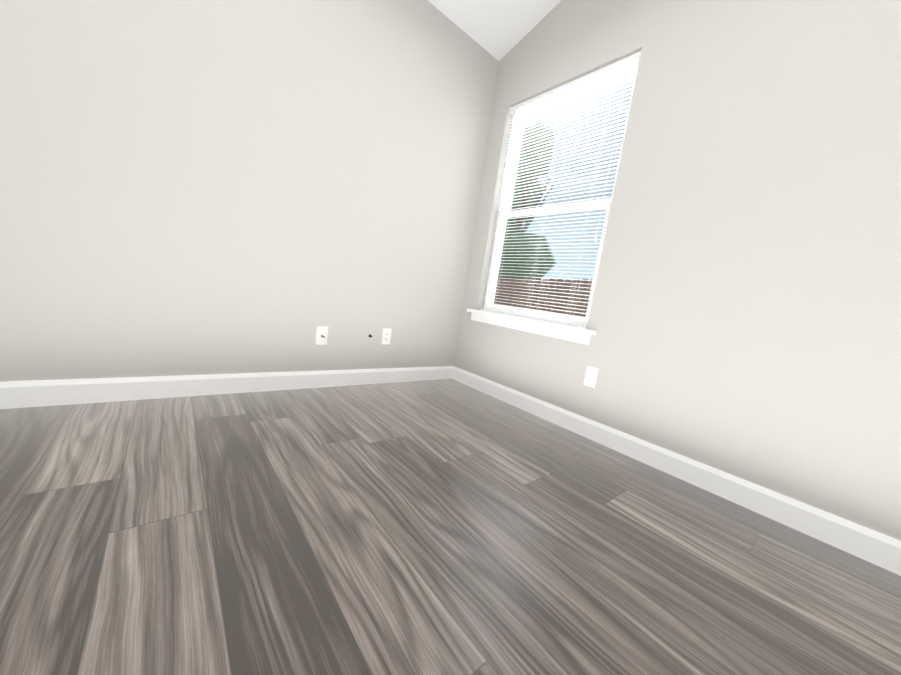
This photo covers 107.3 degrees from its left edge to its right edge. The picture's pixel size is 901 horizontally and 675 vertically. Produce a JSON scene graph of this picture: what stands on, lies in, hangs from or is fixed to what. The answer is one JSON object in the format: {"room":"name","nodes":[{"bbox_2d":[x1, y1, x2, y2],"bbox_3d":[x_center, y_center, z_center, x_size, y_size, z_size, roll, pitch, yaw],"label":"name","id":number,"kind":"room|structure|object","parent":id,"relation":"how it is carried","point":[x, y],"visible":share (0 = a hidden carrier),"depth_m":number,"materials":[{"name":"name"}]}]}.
{"room":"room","nodes":[
{"label":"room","id":0,"kind":"room"},
{"bbox_2d":[0,0,498,381],"bbox_3d":[-1.418,-0.944,1.357,4.400,2.465,0.150,2,9,-41],"label":"wall","id":1,"kind":"structure","parent":0,"point":[197,187],"depth_m":1.61,"materials":[{"name":"grey paint"}]},
{"bbox_2d":[0,366,451,408],"bbox_3d":[-1.530,0.231,1.442,4.050,0.105,0.016,2,9,-41],"label":"baseboard","id":2,"kind":"structure","parent":1,"relation":"attached to","point":[38,393],"depth_m":1.63,"materials":[{"name":"white wood"}]},
{"bbox_2d":[315,326,327,344],"bbox_3d":[-0.770,-0.006,2.003,0.070,0.115,0.052,2,9,-41],"label":"outlet","id":3,"kind":"object","parent":1,"relation":"attached to","point":[321,335],"visible":1,"depth_m":2.02,"materials":[{"name":"white plastic"}]},
{"bbox_2d":[381,328,391,344],"bbox_3d":[-0.444,-0.006,2.307,0.070,0.115,0.008,2,9,-41],"label":"electrical outlet","id":4,"kind":"object","parent":1,"relation":"attached to","point":[386,336],"visible":1,"depth_m":2.30,"materials":[{"name":"white plastic"}]},
{"bbox_2d":[0,379,900,674],"bbox_3d":[-0.079,0.772,-0.284,4.400,0.120,4.950,2,9,-41],"label":"floor","id":5,"kind":"structure","parent":0,"point":[436,527],"depth_m":0.88,"materials":[{"name":"laminate"}]},
{"bbox_2d":[428,0,560,60],"bbox_3d":[0.397,-2.487,-0.691,4.600,1.761,5.150,2,9,-41],"label":"ceiling","id":6,"kind":"structure","parent":0,"point":[498,30],"depth_m":2.18,"materials":[{"name":"white paint"}]},
{"bbox_2d":[454,0,900,540],"bbox_3d":[1.824,-1.153,0.849,0.150,3.929,4.950,2,9,-41],"label":"wall","id":7,"kind":"structure","parent":0,"point":[744,321],"depth_m":1.40,"materials":[{"name":"grey paint"}]},
{"bbox_2d":[467,51,640,344],"bbox_3d":[0.631,-0.819,2.189,0.190,1.574,1.030,2,9,-41],"label":"window","id":8,"kind":"structure","parent":7,"relation":"in","point":[609,78],"depth_m":2.12,"materials":[{"name":"white plastic"}]},
{"bbox_2d":[583,366,598,388],"bbox_3d":[0.791,0.223,1.870,0.008,0.115,0.070,2,9,-41],"label":"electrical outlet","id":9,"kind":"object","parent":7,"relation":"attached to","point":[591,375],"visible":1,"depth_m":1.87,"materials":[{"name":"white plastic"}]},
{"bbox_2d":[452,366,900,575],"bbox_3d":[1.487,0.723,1.029,0.016,0.105,4.650,2,9,-41],"label":"baseboard","id":10,"kind":"structure","parent":7,"relation":"attached to","point":[879,549],"depth_m":1.41,"materials":[{"name":"white wood"}]},
{"label":"outside","id":11,"kind":"structure","parent":0,"visible":0},
{"bbox_3d":[15.207,1.258,15.881,39.840,0.050,60.000,2,9,-41],"label":"lawn","id":12,"kind":"structure","parent":11,"visible":0},
{"bbox_2d":[498,123,555,279],"bbox_3d":[2.300,-3.428,10.765,2.039,6.707,2.583,2,9,-41],"label":"tree","id":13,"kind":"object","parent":12,"relation":"on","point":[528,262],"depth_m":10.19,"materials":[{"name":"green plant"}]},
{"bbox_2d":[494,278,592,316],"bbox_3d":[3.355,-0.053,4.236,0.152,1.978,18.076,2,9,-41],"label":"fence","id":14,"kind":"object","parent":12,"relation":"on","point":[526,282],"depth_m":6.04,"materials":[{"name":"brown wood"}]}
]}

